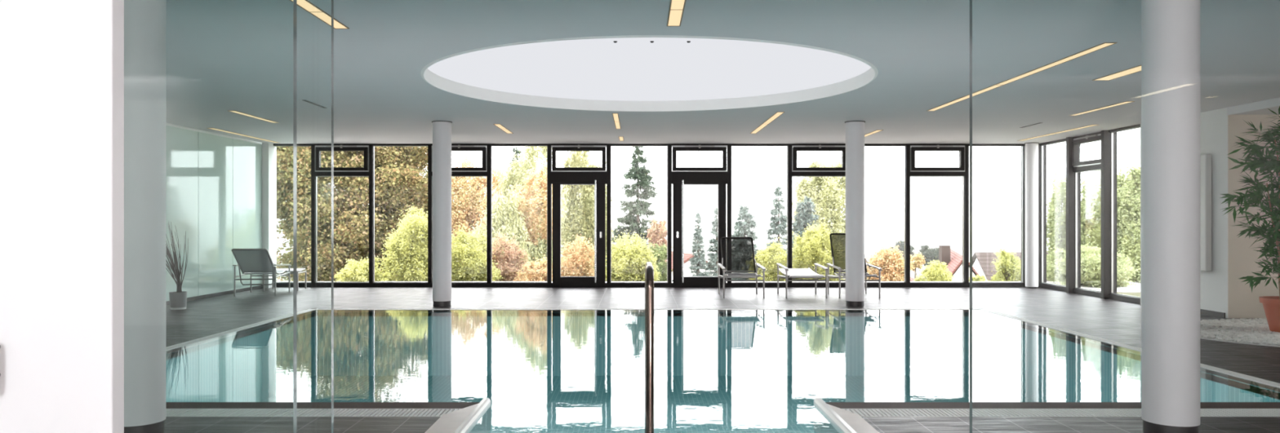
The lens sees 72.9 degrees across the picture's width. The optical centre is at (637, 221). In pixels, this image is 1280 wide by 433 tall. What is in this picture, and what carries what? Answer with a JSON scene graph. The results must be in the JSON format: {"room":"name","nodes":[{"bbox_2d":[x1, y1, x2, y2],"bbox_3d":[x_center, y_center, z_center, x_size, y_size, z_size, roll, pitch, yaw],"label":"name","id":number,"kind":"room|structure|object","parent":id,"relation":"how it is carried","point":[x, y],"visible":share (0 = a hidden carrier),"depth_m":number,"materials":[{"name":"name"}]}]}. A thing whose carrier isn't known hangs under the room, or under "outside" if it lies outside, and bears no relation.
{"room":"indoor swimming pool","nodes":[
{"label":"indoor swimming pool","id":0,"kind":"room"},
{"bbox_2d":[165,123,262,301],"bbox_3d":[-7.625,-0.265,6.265,0.250,3.200,22.530,0,0,0],"label":"wall","id":1,"kind":"structure","parent":0,"point":[214,180],"depth_m":15.19,"materials":[{"name":"white paint"}]},
{"bbox_2d":[165,285,262,305],"bbox_3d":[-7.492,1.305,6.165,0.015,0.060,22.330,0,0,0],"label":"baseboard","id":2,"kind":"structure","parent":1,"relation":"attached to","point":[210,295],"depth_m":15.46,"materials":[{"name":"stone"}]},
{"bbox_2d":[262,142,273,288],"bbox_3d":[-7.435,-0.115,17.410,0.130,2.900,0.240,0,0,0],"label":"trim","id":3,"kind":"structure","parent":1,"relation":"attached to","point":[267,148],"depth_m":17.29,"materials":[{"name":"white paint"}]},
{"bbox_2d":[273,146,275,266],"bbox_3d":[-7.441,-0.115,17.595,0.141,2.900,0.130,0,0,0],"label":"wall","id":4,"kind":"structure","parent":0,"point":[274,148],"depth_m":17.58,"materials":[{"name":"white paint"}]},
{"bbox_2d":[273,143,312,287],"bbox_3d":[-7.039,-0.115,17.585,0.944,2.900,0.150,0,0,0],"label":"window","id":5,"kind":"structure","parent":4,"relation":"in","point":[277,284],"depth_m":17.51,"materials":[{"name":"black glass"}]},
{"bbox_2d":[164,287,1279,432],"bbox_3d":[1.550,1.510,6.265,18.100,0.350,22.530,0,0,0],"label":"floor","id":6,"kind":"structure","parent":0,"point":[1115,321],"depth_m":13.46,"materials":[{"name":"tile"}]},
{"bbox_2d":[0,0,124,432],"bbox_3d":[-1.664,-0.115,1.994,0.900,2.892,0.111,0,0,0],"label":"wall","id":7,"kind":"structure","parent":6,"relation":"on","point":[62,61],"depth_m":2.00,"materials":[{"name":"white paint"}]},
{"bbox_2d":[124,0,165,432],"bbox_3d":[-3.130,-0.114,5.420,0.338,2.898,0.338,0,0,0],"label":"support column","id":8,"kind":"structure","parent":6,"relation":"on","point":[144,20],"depth_m":5.30,"materials":[{"name":"paint"}]},
{"bbox_2d":[165,221,188,310],"bbox_3d":[-7.146,0.665,13.131,0.676,1.339,0.279,0,0,0],"label":"potted plant","id":9,"kind":"object","parent":6,"relation":"on","point":[178,299],"visible":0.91,"depth_m":13.12,"materials":[{"name":"plant"}]},
{"bbox_2d":[231,248,291,297],"bbox_3d":[-6.842,0.906,15.701,0.744,0.859,1.281,0,0,-7],"label":"reclining chair","id":10,"kind":"object","parent":6,"relation":"on","point":[251,261],"visible":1,"depth_m":15.43,"materials":[{"name":"grey metal"}]},
{"bbox_2d":[262,268,306,291],"bbox_3d":[-6.860,1.135,16.850,0.652,0.400,0.720,0,0,-7],"label":"footstool","id":11,"kind":"object","parent":6,"relation":"on","point":[299,270],"visible":0.56,"depth_m":16.99,"materials":[{"name":"grey metal"}]},
{"bbox_2d":[293,0,297,432],"bbox_3d":[-2.696,-0.113,3.015,3.007,2.896,0.030,0,0,0],"label":"glass screen","id":12,"kind":"object","parent":6,"relation":"on","point":[295,2],"visible":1,"depth_m":3.02,"materials":[{"name":"glass"}]},
{"bbox_2d":[331,0,333,432],"bbox_3d":[-2.498,-0.113,3.112,2.803,2.896,0.024,0,0,0],"label":"glass screen","id":13,"kind":"object","parent":6,"relation":"on","point":[332,1],"visible":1,"depth_m":3.11,"materials":[{"name":"glass"}]},
{"bbox_2d":[312,143,370,287],"bbox_3d":[-5.984,-0.115,17.565,1.166,2.900,0.190,0,0,0],"label":"window","id":14,"kind":"structure","parent":6,"relation":"on","point":[317,171],"depth_m":17.51,"materials":[{"name":"brown metal"}]},
{"bbox_2d":[315,145,368,170],"bbox_3d":[-5.984,-1.280,17.530,1.050,0.510,0.120,0,0,0],"label":"window","id":15,"kind":"structure","parent":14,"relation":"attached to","point":[318,148],"depth_m":17.48,"materials":[{"name":"clear glass"}]},
{"bbox_2d":[370,143,429,287],"bbox_3d":[-4.804,-0.115,17.585,1.193,2.900,0.150,0,0,0],"label":"window","id":16,"kind":"structure","parent":6,"relation":"on","point":[373,284],"depth_m":17.51,"materials":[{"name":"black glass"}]},
{"bbox_2d":[431,120,452,306],"bbox_3d":[-3.080,-0.114,13.620,0.316,2.898,0.316,0,0,0],"label":"support column","id":17,"kind":"structure","parent":6,"relation":"on","point":[442,130],"depth_m":13.49,"materials":[{"name":"paint"}]},
{"bbox_2d":[429,143,488,287],"bbox_3d":[-3.611,-0.115,17.565,1.193,2.900,0.190,0,0,0],"label":"window","id":18,"kind":"structure","parent":6,"relation":"on","point":[483,171],"depth_m":17.51,"materials":[{"name":"brown metal"}]},
{"bbox_2d":[451,145,486,170],"bbox_3d":[-3.611,-1.280,17.530,1.077,0.510,0.120,0,0,0],"label":"transom window","id":19,"kind":"structure","parent":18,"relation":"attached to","point":[454,148],"depth_m":17.48,"materials":[{"name":"clear glass"}]},
{"bbox_2d":[488,143,549,287],"bbox_3d":[-2.404,-0.115,17.585,1.220,2.900,0.150,0,0,0],"label":"window","id":20,"kind":"structure","parent":6,"relation":"on","point":[491,284],"depth_m":17.51,"materials":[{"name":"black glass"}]},
{"bbox_2d":[549,143,608,287],"bbox_3d":[-1.193,-0.115,17.521,1.200,2.900,0.277,0,0,0],"label":"door","id":21,"kind":"structure","parent":6,"relation":"on","point":[598,177],"depth_m":17.48,"materials":[{"name":"brown metal"}]},
{"bbox_2d":[551,145,605,170],"bbox_3d":[-1.193,-1.280,17.530,1.084,0.510,0.120,0,0,0],"label":"transom window","id":22,"kind":"structure","parent":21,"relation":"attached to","point":[554,148],"depth_m":17.48,"materials":[{"name":"clear glass"}]},
{"bbox_2d":[608,143,669,287],"bbox_3d":[0.024,-0.115,17.585,1.234,2.900,0.150,0,0,0],"label":"window","id":23,"kind":"structure","parent":6,"relation":"on","point":[611,284],"depth_m":17.51,"materials":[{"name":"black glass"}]},
{"bbox_2d":[669,143,729,287],"bbox_3d":[1.244,-0.115,17.521,1.207,2.900,0.277,0,0,0],"label":"door","id":24,"kind":"structure","parent":6,"relation":"on","point":[679,177],"depth_m":17.48,"materials":[{"name":"brown metal"}]},
{"bbox_2d":[672,145,726,170],"bbox_3d":[1.244,-1.280,17.530,1.091,0.510,0.120,0,0,0],"label":"transom window","id":25,"kind":"structure","parent":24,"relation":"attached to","point":[679,148],"depth_m":17.48,"materials":[{"name":"clear glass"}]},
{"bbox_2d":[165,309,1279,432],"bbox_3d":[0.140,1.817,8.450,10.280,1.036,9.500,0,0,0],"label":"swimming pool","id":26,"kind":"object","parent":6,"relation":"in","point":[584,377],"visible":0.62,"depth_m":12.02,"materials":[{"name":"liquid"}]},
{"bbox_2d":[644,262,653,432],"bbox_3d":[0.066,1.294,5.150,0.045,2.082,0.745,0,0,0],"label":"pool handrail","id":27,"kind":"object","parent":26,"relation":"in","point":[649,270],"visible":1,"depth_m":4.78,"materials":[{"name":"metal"}]},
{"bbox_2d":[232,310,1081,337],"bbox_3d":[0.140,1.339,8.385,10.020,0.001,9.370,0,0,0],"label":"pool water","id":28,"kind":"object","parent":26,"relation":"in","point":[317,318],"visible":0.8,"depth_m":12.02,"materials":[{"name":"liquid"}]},
{"bbox_2d":[717,237,765,298],"bbox_3d":[1.830,0.815,15.516,0.744,1.041,1.152,0,0,0],"label":"reclining chair","id":29,"kind":"object","parent":6,"relation":"on","point":[737,253],"visible":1,"depth_m":15.80,"materials":[{"name":"grey metal"}]},
{"bbox_2d":[729,143,790,287],"bbox_3d":[2.461,-0.115,17.585,1.227,2.900,0.150,0,0,0],"label":"window","id":30,"kind":"structure","parent":6,"relation":"on","point":[788,145],"depth_m":17.51,"materials":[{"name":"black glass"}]},
{"bbox_2d":[776,263,828,298],"bbox_3d":[2.910,1.054,15.568,0.744,0.561,1.308,0,0,0],"label":"footstool","id":31,"kind":"object","parent":6,"relation":"on","point":[793,273],"visible":1,"depth_m":15.27,"materials":[{"name":"grey metal"}]},
{"bbox_2d":[790,143,845,287],"bbox_3d":[3.671,-0.115,17.565,1.193,2.900,0.190,0,0,0],"label":"window","id":32,"kind":"structure","parent":6,"relation":"on","point":[795,171],"depth_m":17.51,"materials":[{"name":"brown metal"}]},
{"bbox_2d":[792,145,845,170],"bbox_3d":[3.671,-1.280,17.530,1.077,0.510,0.120,0,0,0],"label":"transom window","id":33,"kind":"structure","parent":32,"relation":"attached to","point":[796,148],"depth_m":17.48,"materials":[{"name":"clear glass"}]},
{"bbox_2d":[826,233,881,298],"bbox_3d":[3.830,0.778,15.466,0.744,1.114,1.072,0,0,0],"label":"reclining chair","id":34,"kind":"object","parent":6,"relation":"on","point":[837,241],"visible":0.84,"depth_m":15.75,"materials":[{"name":"grey metal"}]},
{"bbox_2d":[844,120,865,306],"bbox_3d":[3.410,-0.114,13.620,0.316,2.898,0.316,0,0,0],"label":"support column","id":35,"kind":"structure","parent":6,"relation":"on","point":[855,130],"depth_m":13.49,"materials":[{"name":"paint"}]},
{"bbox_2d":[864,143,908,287],"bbox_3d":[4.865,-0.115,17.585,1.193,2.900,0.150,0,0,0],"label":"window","id":36,"kind":"structure","parent":6,"relation":"on","point":[905,284],"depth_m":17.51,"materials":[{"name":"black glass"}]},
{"bbox_2d":[908,143,967,287],"bbox_3d":[6.055,-0.115,17.565,1.187,2.900,0.190,0,0,0],"label":"window","id":37,"kind":"structure","parent":6,"relation":"on","point":[961,171],"depth_m":17.51,"materials":[{"name":"brown metal"}]},
{"bbox_2d":[911,145,964,170],"bbox_3d":[6.055,-1.280,17.530,1.071,0.510,0.120,0,0,0],"label":"transom window","id":38,"kind":"structure","parent":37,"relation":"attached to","point":[961,148],"depth_m":17.48,"materials":[{"name":"clear glass"}]},
{"bbox_2d":[969,0,972,432],"bbox_3d":[3.079,-0.113,3.012,3.843,2.896,0.024,0,0,0],"label":"glass screen","id":39,"kind":"object","parent":6,"relation":"on","point":[971,1],"visible":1,"depth_m":3.01,"materials":[{"name":"glass"}]},
{"bbox_2d":[967,143,1025,287],"bbox_3d":[7.245,-0.115,17.585,1.193,2.900,0.150,0,0,0],"label":"window","id":40,"kind":"structure","parent":6,"relation":"on","point":[1022,284],"depth_m":17.51,"materials":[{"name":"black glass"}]},
{"bbox_2d":[1024,142,1039,288],"bbox_3d":[7.860,-0.114,17.300,0.264,2.898,0.264,0,0,0],"label":"support column","id":41,"kind":"structure","parent":6,"relation":"on","point":[1031,148],"depth_m":17.20,"materials":[{"name":"paint"}]},
{"bbox_2d":[1038,138,1066,292],"bbox_3d":[8.115,-0.115,16.850,0.230,2.900,1.400,0,0,0],"label":"window","id":42,"kind":"structure","parent":6,"relation":"on","point":[1042,283],"depth_m":17.45,"materials":[{"name":"black metal"}]},
{"bbox_2d":[1066,131,1101,297],"bbox_3d":[8.115,-0.115,15.565,0.230,2.900,1.270,0,0,0],"label":"window","id":43,"kind":"structure","parent":6,"relation":"on","point":[1074,166],"depth_m":16.10,"materials":[{"name":"brown metal"}]},
{"bbox_2d":[1071,134,1101,166],"bbox_3d":[8.100,-1.280,15.540,0.120,0.510,1.104,0,0,0],"label":"transom window","id":44,"kind":"structure","parent":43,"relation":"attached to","point":[1077,140],"depth_m":15.76,"materials":[{"name":"clear glass"}]},
{"bbox_2d":[1141,0,1199,432],"bbox_3d":[3.330,-0.114,5.420,0.338,2.898,0.338,0,0,0],"label":"support column","id":45,"kind":"structure","parent":6,"relation":"on","point":[1171,28],"depth_m":5.29,"materials":[{"name":"paint"}]},
{"bbox_2d":[1200,318,1279,347],"bbox_3d":[8.299,1.311,10.099,3.902,0.048,2.920,0,0,0],"label":"pebble bed","id":46,"kind":"object","parent":6,"relation":"on","point":[1255,331],"visible":0.76,"depth_m":10.16,"materials":[{"name":"gravel"}]},
{"bbox_2d":[1219,106,1279,333],"bbox_3d":[7.577,-0.076,10.134,1.503,2.762,1.144,0,0,0],"label":"potted plant","id":47,"kind":"object","parent":46,"relation":"on","point":[1271,304],"visible":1,"depth_m":10.14,"materials":[{"name":"plant"}]},
{"bbox_2d":[165,0,1279,143],"bbox_3d":[1.550,-1.665,6.265,18.100,0.400,22.530,0,0,0],"label":"ceiling","id":48,"kind":"structure","parent":0,"point":[223,56],"depth_m":8.58,"materials":[{"name":"paint"}]},
{"bbox_2d":[207,128,279,142],"bbox_3d":[-7.172,-1.572,15.887,0.110,0.026,2.729,0,0,0],"label":"recessed light","id":49,"kind":"object","parent":48,"relation":"in","point":[219,130],"visible":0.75,"depth_m":15.69,"materials":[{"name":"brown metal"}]},
{"bbox_2d":[228,111,279,123],"bbox_3d":[-5.748,-1.572,13.001,0.110,0.026,1.511,0,0,0],"label":"recessed light","id":50,"kind":"object","parent":48,"relation":"in","point":[235,112],"visible":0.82,"depth_m":12.97,"materials":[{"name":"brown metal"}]},
{"bbox_2d":[289,0,349,29],"bbox_3d":[-2.399,-1.572,6.465,0.120,0.026,1.121,0,0,0],"label":"recessed light","id":51,"kind":"object","parent":48,"relation":"in","point":[307,6],"visible":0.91,"depth_m":6.52,"materials":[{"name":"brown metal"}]},
{"bbox_2d":[493,124,513,133],"bbox_3d":[-2.270,-1.572,14.674,0.110,0.026,1.498,0,0,0],"label":"recessed light","id":52,"kind":"object","parent":48,"relation":"in","point":[499,126],"visible":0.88,"depth_m":14.58,"materials":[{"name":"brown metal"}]},
{"bbox_2d":[612,113,621,128],"bbox_3d":[-0.331,-1.572,13.598,0.088,0.026,2.098,0,0,0],"label":"recessed light","id":53,"kind":"object","parent":48,"relation":"in","point":[615,116],"visible":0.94,"depth_m":13.49,"materials":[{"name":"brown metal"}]},
{"bbox_2d":[420,35,878,111],"bbox_3d":[0.120,-1.631,9.790,5.000,0.157,5.000,0,0,0],"label":"skylight","id":54,"kind":"object","parent":48,"relation":"attached to","point":[636,73],"visible":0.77,"depth_m":9.95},
{"bbox_2d":[666,0,686,26],"bbox_3d":[0.285,-1.572,6.400,0.110,0.026,1.060,0,0,0],"label":"recessed light","id":55,"kind":"object","parent":48,"relation":"in","point":[677,7],"visible":0.98,"depth_m":6.49,"materials":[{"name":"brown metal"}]},
{"bbox_2d":[750,111,784,133],"bbox_3d":[2.046,-1.572,13.909,0.110,0.026,3.027,0,0,0],"label":"recessed light","id":56,"kind":"object","parent":48,"relation":"in","point":[777,114],"visible":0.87,"depth_m":13.62,"materials":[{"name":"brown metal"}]},
{"bbox_2d":[927,42,1117,111],"bbox_3d":[4.138,-1.572,9.924,0.110,0.026,4.685,0,0,0],"label":"recessed light","id":57,"kind":"object","parent":48,"relation":"in","point":[1104,45],"visible":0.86,"depth_m":9.07,"materials":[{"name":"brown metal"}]},
{"bbox_2d":[1017,124,1097,141],"bbox_3d":[7.413,-1.572,15.422,0.110,0.026,2.803,0,0,0],"label":"recessed light","id":58,"kind":"object","parent":48,"relation":"in","point":[1090,126],"visible":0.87,"depth_m":15.25,"materials":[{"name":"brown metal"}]},
{"bbox_2d":[1068,101,1134,115],"bbox_3d":[6.420,-1.572,12.049,0.110,0.026,1.513,0,0,0],"label":"recessed light","id":59,"kind":"object","parent":48,"relation":"in","point":[1125,102],"visible":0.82,"depth_m":11.96,"materials":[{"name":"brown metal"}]},
{"bbox_2d":[1092,65,1141,80],"bbox_3d":[5.128,-1.572,9.146,0.190,0.026,0.922,0,0,0],"label":"recessed light","id":60,"kind":"object","parent":48,"relation":"in","point":[1138,68],"visible":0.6,"depth_m":9.21,"materials":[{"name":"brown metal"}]},
{"bbox_2d":[1226,97,1279,115],"bbox_3d":[8.093,-1.508,9.700,0.010,0.105,4.400,0,0,0],"label":"soffit","id":61,"kind":"object","parent":48,"relation":"attached to","point":[1272,103],"visible":1,"depth_m":11.37,"materials":[{"name":"paint"}]},
{"bbox_2d":[1200,107,1227,318],"bbox_3d":[8.250,-0.265,12.875,0.300,3.200,1.950,0,0,0],"label":"wall","id":62,"kind":"structure","parent":0,"point":[1213,123],"depth_m":12.13,"materials":[{"name":"white paint"}]},
{"bbox_2d":[1101,124,1140,304],"bbox_3d":[8.115,-0.115,14.415,0.230,2.900,1.130,0,0,0],"label":"window","id":63,"kind":"structure","parent":62,"relation":"in","point":[1108,138],"depth_m":14.88,"materials":[{"name":"black metal"}]},
{"bbox_2d":[1140,123,1141,305],"bbox_3d":[8.115,-0.115,13.815,0.170,2.900,0.070,0,0,0],"label":"trim","id":64,"kind":"structure","parent":62,"relation":"attached to","point":[1140,123],"depth_m":13.84,"materials":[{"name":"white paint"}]},
{"bbox_2d":[1200,154,1211,271],"bbox_3d":[8.045,-0.120,12.750,0.110,1.650,1.100,0,0,0],"label":"panel","id":65,"kind":"object","parent":62,"relation":"attached to","point":[1205,159],"visible":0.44,"depth_m":12.21,"materials":[{"name":"grey metal"}]},
{"bbox_2d":[1200,309,1225,318],"bbox_3d":[8.090,1.300,12.885,0.020,0.070,1.870,0,0,0],"label":"baseboard","id":66,"kind":"structure","parent":62,"relation":"attached to","point":[1213,313],"depth_m":12.19,"materials":[{"name":"stone"}]},
{"bbox_2d":[1227,114,1279,318],"bbox_3d":[9.450,-0.265,9.700,2.700,3.200,4.800,0,0,0],"label":"wall niche","id":67,"kind":"object","parent":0,"point":[1242,304],"visible":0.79,"depth_m":11.89,"materials":[{"name":"beige paint"}]},
{"label":"outside","id":68,"kind":"structure","parent":0,"visible":0},
{"bbox_2d":[275,218,1137,283],"bbox_3d":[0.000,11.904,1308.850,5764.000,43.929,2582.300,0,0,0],"label":"ground","id":69,"kind":"structure","parent":68,"point":[988,235],"depth_m":1386.90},
{"bbox_2d":[333,256,393,282],"bbox_3d":[-6.656,1.452,20.974,1.603,1.224,1.377,0,0,18],"label":"leafy shrub","id":70,"kind":"object","parent":69,"relation":"on","point":[354,271],"visible":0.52,"depth_m":20.73,"materials":[{"name":"yellow plant"}]},
{"bbox_2d":[275,146,453,281],"bbox_3d":[-12.849,-0.607,37.858,10.041,12.545,8.996,0,0,5],"label":"tree","id":71,"kind":"object","parent":69,"relation":"on","point":[399,184],"visible":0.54,"depth_m":35.88,"materials":[{"name":"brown plant"}]},
{"bbox_2d":[377,203,427,281],"bbox_3d":[-5.723,0.869,21.946,1.736,2.670,1.733,0,0,22],"label":"leafy shrub","id":72,"kind":"object","parent":69,"relation":"on","point":[408,246],"visible":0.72,"depth_m":21.56,"materials":[{"name":"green plant"}]},
{"bbox_2d":[451,223,505,281],"bbox_3d":[-4.604,1.210,23.046,2.047,2.304,1.944,0,0,-34],"label":"leafy shrub","id":73,"kind":"object","parent":69,"relation":"on","point":[475,268],"visible":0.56,"depth_m":22.64,"materials":[{"name":"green plant"}]},
{"bbox_2d":[451,152,506,265],"bbox_3d":[-7.019,1.247,38.087,3.764,8.836,4.088,0,0,44],"label":"maple tree","id":74,"kind":"object","parent":69,"relation":"on","point":[469,202],"visible":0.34,"depth_m":37.12,"materials":[{"name":"orange plant"}]},
{"bbox_2d":[471,185,533,264],"bbox_3d":[-4.742,1.260,29.925,2.325,5.038,2.183,0,0,-30],"label":"willow tree","id":75,"kind":"object","parent":69,"relation":"on","point":[506,219],"visible":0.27,"depth_m":29.63,"materials":[{"name":"green plant"}]},
{"bbox_2d":[492,229,530,281],"bbox_3d":[-3.671,1.356,23.996,1.334,2.328,1.516,0,0,-41],"label":"shrub","id":76,"kind":"object","parent":69,"relation":"on","point":[506,264],"visible":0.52,"depth_m":23.76,"materials":[{"name":"orange plant"}]},
{"bbox_2d":[508,146,521,168],"bbox_3d":[-7.405,1.739,52.888,3.076,12.691,2.919,0,0,-43],"label":"fir tree","id":77,"kind":"object","parent":69,"relation":"on","point":[517,151],"visible":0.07,"depth_m":52.92,"materials":[{"name":"green plant"}]},
{"bbox_2d":[513,254,552,281],"bbox_3d":[-2.606,1.616,22.505,1.270,1.582,1.280,0,0,28],"label":"shrub","id":78,"kind":"object","parent":69,"relation":"on","point":[535,273],"visible":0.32,"depth_m":22.31,"materials":[{"name":"orange plant"}]},
{"bbox_2d":[495,146,577,277],"bbox_3d":[-4.323,0.449,36.107,3.205,9.488,3.359,0,0,23],"label":"willow tree","id":79,"kind":"object","parent":69,"relation":"on","point":[522,166],"visible":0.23,"depth_m":35.41,"materials":[{"name":"green plant"}]},
{"bbox_2d":[511,159,563,245],"bbox_3d":[-3.630,-0.589,30.977,2.214,3.291,2.172,0,0,-39],"label":"maple tree","id":80,"kind":"object","parent":69,"relation":"on","point":[535,193],"visible":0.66,"depth_m":30.54,"materials":[{"name":"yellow plant"}]},
{"bbox_2d":[560,233,594,276],"bbox_3d":[-1.647,1.421,23.971,1.266,2.197,1.268,0,0,-30],"label":"shrub","id":81,"kind":"object","parent":69,"relation":"on","point":[578,264],"visible":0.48,"depth_m":23.78,"materials":[{"name":"orange plant"}]},
{"bbox_2d":[560,151,617,271],"bbox_3d":[-3.067,1.096,45.898,3.926,11.881,3.957,0,0,25],"label":"birch tree","id":82,"kind":"object","parent":69,"relation":"on","point":[582,205],"visible":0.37,"depth_m":45.04,"materials":[{"name":"green plant"}]},
{"bbox_2d":[605,146,658,280],"bbox_3d":[-0.040,1.190,40.004,3.153,9.890,3.446,0,0,0],"label":"fir tree","id":83,"kind":"object","parent":69,"relation":"on","point":[635,172],"visible":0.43,"depth_m":39.74,"materials":[{"name":"green plant"}]},
{"bbox_2d":[605,230,661,281],"bbox_3d":[-0.218,1.294,23.033,1.705,2.136,1.705,0,0,-25],"label":"leafy shrub","id":84,"kind":"object","parent":69,"relation":"on","point":[628,260],"visible":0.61,"depth_m":22.69,"materials":[{"name":"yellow plant"}]},
{"bbox_2d":[646,214,672,264],"bbox_3d":[0.724,1.770,30.022,0.866,4.016,1.004,0,0,-12],"label":"shrub","id":85,"kind":"object","parent":69,"relation":"on","point":[657,233],"visible":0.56,"depth_m":29.81,"materials":[{"name":"orange plant"}]},
{"bbox_2d":[648,243,672,281],"bbox_3d":[0.625,1.739,26.028,0.770,2.194,0.854,0,0,-19],"label":"leafy shrub","id":86,"kind":"object","parent":69,"relation":"on","point":[660,261],"visible":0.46,"depth_m":25.82,"materials":[{"name":"green plant"}]},
{"bbox_2d":[665,252,714,281],"bbox_3d":[3.221,5.258,59.976,5.460,6.155,6.335,0,0,-17],"label":"house","id":87,"kind":"structure","parent":69,"relation":"on","point":[686,255],"depth_m":58.17,"materials":[{"name":"paint"}]},
{"bbox_2d":[687,212,708,276],"bbox_3d":[2.643,2.625,37.998,1.031,6.078,1.100,0,0,-19],"label":"fir tree","id":88,"kind":"object","parent":69,"relation":"on","point":[699,261],"visible":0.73,"depth_m":37.91,"materials":[{"name":"green plant"}]},
{"bbox_2d":[703,208,717,276],"bbox_3d":[3.767,2.880,42.067,1.470,7.110,1.495,0,0,0],"label":"fir tree","id":89,"kind":"object","parent":69,"relation":"on","point":[713,263],"visible":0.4,"depth_m":41.91,"materials":[{"name":"green plant"}]},
{"bbox_2d":[731,204,764,279],"bbox_3d":[4.295,2.133,35.063,1.837,5.648,2.009,0,0,41],"label":"fir tree","id":90,"kind":"object","parent":69,"relation":"on","point":[744,228],"visible":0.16,"depth_m":34.80,"materials":[{"name":"green plant"}]},
{"bbox_2d":[748,237,795,281],"bbox_3d":[3.302,1.337,21.993,1.255,1.869,1.406,0,0,-40],"label":"leafy shrub","id":91,"kind":"object","parent":69,"relation":"on","point":[767,257],"visible":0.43,"depth_m":21.73,"materials":[{"name":"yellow plant"}]},
{"bbox_2d":[764,185,794,263],"bbox_3d":[6.408,2.241,39.968,1.940,7.787,2.103,0,0,0],"label":"fir tree","id":92,"kind":"object","parent":69,"relation":"on","point":[778,228],"visible":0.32,"depth_m":39.90,"materials":[{"name":"green plant"}]},
{"bbox_2d":[786,195,819,264],"bbox_3d":[5.270,1.121,26.950,1.303,3.899,1.300,0,0,-11],"label":"spruce tree","id":93,"kind":"object","parent":69,"relation":"on","point":[803,218],"visible":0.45,"depth_m":26.87,"materials":[{"name":"green plant"}]},
{"bbox_2d":[782,218,845,281],"bbox_3d":[4.516,1.041,21.975,1.827,2.326,1.748,0,0,-11],"label":"leafy shrub","id":94,"kind":"object","parent":69,"relation":"on","point":[815,250],"visible":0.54,"depth_m":21.63,"materials":[{"name":"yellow plant"}]},
{"bbox_2d":[783,152,865,279],"bbox_3d":[6.877,0.685,31.999,2.859,7.131,3.023,0,0,-22],"label":"birch tree","id":95,"kind":"object","parent":69,"relation":"on","point":[828,194],"visible":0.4,"depth_m":31.39,"materials":[{"name":"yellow plant"}]},
{"bbox_2d":[864,243,914,281],"bbox_3d":[7.818,1.856,27.011,1.720,2.433,1.457,0,0,-37],"label":"leafy shrub","id":96,"kind":"object","parent":69,"relation":"on","point":[891,264],"visible":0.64,"depth_m":26.62,"materials":[{"name":"orange plant"}]},
{"bbox_2d":[888,240,915,260],"bbox_3d":[39.357,9.724,129.872,4.573,13.824,5.159,0,0,0],"label":"broadleaf tree","id":97,"kind":"object","parent":69,"relation":"on","point":[901,244],"visible":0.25,"depth_m":129.38,"materials":[{"name":"green plant"}]},
{"bbox_2d":[910,253,926,279],"bbox_3d":[19.181,5.652,59.994,1.321,6.968,1.261,0,0,39],"label":"tree","id":98,"kind":"object","parent":69,"relation":"on","point":[918,260],"visible":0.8,"depth_m":59.74,"materials":[{"name":"orange plant"}]},
{"bbox_2d":[917,244,938,267],"bbox_3d":[37.139,8.798,110.073,4.123,11.676,3.936,0,0,0],"label":"broadleaf tree","id":99,"kind":"object","parent":69,"relation":"on","point":[930,255],"visible":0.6,"depth_m":109.19,"materials":[{"name":"green plant"}]},
{"bbox_2d":[913,259,954,281],"bbox_3d":[10.228,2.399,30.024,1.477,2.366,1.614,0,0,37],"label":"leafy shrub","id":100,"kind":"object","parent":69,"relation":"on","point":[931,273],"visible":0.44,"depth_m":29.69,"materials":[{"name":"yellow plant"}]},
{"bbox_2d":[935,245,980,281],"bbox_3d":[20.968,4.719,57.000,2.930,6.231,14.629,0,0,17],"label":"house","id":101,"kind":"structure","parent":69,"relation":"on","point":[952,259],"depth_m":53.80,"materials":[{"name":"paint"}]},
{"bbox_2d":[961,272,989,281],"bbox_3d":[10.082,2.103,25.976,0.999,1.135,1.034,0,0,-37],"label":"leafy shrub","id":102,"kind":"object","parent":69,"relation":"on","point":[982,278],"visible":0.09,"depth_m":25.90,"materials":[{"name":"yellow plant"}]},
{"bbox_2d":[989,244,1021,281],"bbox_3d":[10.717,1.543,25.004,1.140,1.716,1.081,0,0,45],"label":"leafy shrub","id":103,"kind":"object","parent":69,"relation":"on","point":[1008,268],"visible":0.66,"depth_m":24.83,"materials":[{"name":"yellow plant"}]},
{"bbox_2d":[972,252,1049,281],"bbox_3d":[34.564,8.068,78.250,9.203,10.535,12.030,0,0,0],"label":"house","id":104,"kind":"structure","parent":69,"relation":"on","point":[981,261],"depth_m":77.44,"materials":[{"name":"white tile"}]},
{"bbox_2d":[1046,164,1066,281],"bbox_3d":[11.692,0.268,24.056,1.162,3.671,1.081,0,0,0],"label":"broadleaf tree","id":105,"kind":"object","parent":69,"relation":"on","point":[1055,220],"visible":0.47,"depth_m":23.84,"materials":[{"name":"green plant"}]},
{"bbox_2d":[1080,169,1101,271],"bbox_3d":[12.047,0.154,22.925,1.315,3.667,1.353,0,0,31],"label":"broadleaf tree","id":106,"kind":"object","parent":69,"relation":"on","point":[1091,191],"visible":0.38,"depth_m":22.73,"materials":[{"name":"green plant"}]},
{"bbox_2d":[1046,242,1140,288],"bbox_3d":[10.234,1.150,19.376,2.166,1.385,2.728,0,0,-10],"label":"leafy shrub","id":107,"kind":"object","parent":69,"relation":"on","point":[1091,257],"visible":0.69,"depth_m":18.96,"materials":[{"name":"green plant"}]},
{"bbox_2d":[1095,163,1140,283],"bbox_3d":[12.567,0.166,21.947,1.622,3.430,1.681,0,0,16],"label":"broadleaf tree","id":108,"kind":"object","parent":69,"relation":"on","point":[1128,188],"visible":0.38,"depth_m":21.73,"materials":[{"name":"green plant"}]},
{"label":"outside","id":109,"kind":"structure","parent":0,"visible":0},
{"bbox_2d":[1116,293,1140,297],"bbox_3d":[26.620,1.595,11.350,36.760,0.280,12.700,0,0,0],"label":"lawn","id":110,"kind":"structure","parent":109,"point":[1138,295],"depth_m":17.30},
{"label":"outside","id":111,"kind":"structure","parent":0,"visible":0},
{"bbox_2d":[275,281,1140,293],"bbox_3d":[0.050,1.585,19.140,23.100,0.300,2.920,0,0,0],"label":"terrace","id":112,"kind":"object","parent":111,"point":[1131,289],"depth_m":20.51,"materials":[{"name":"concrete"}]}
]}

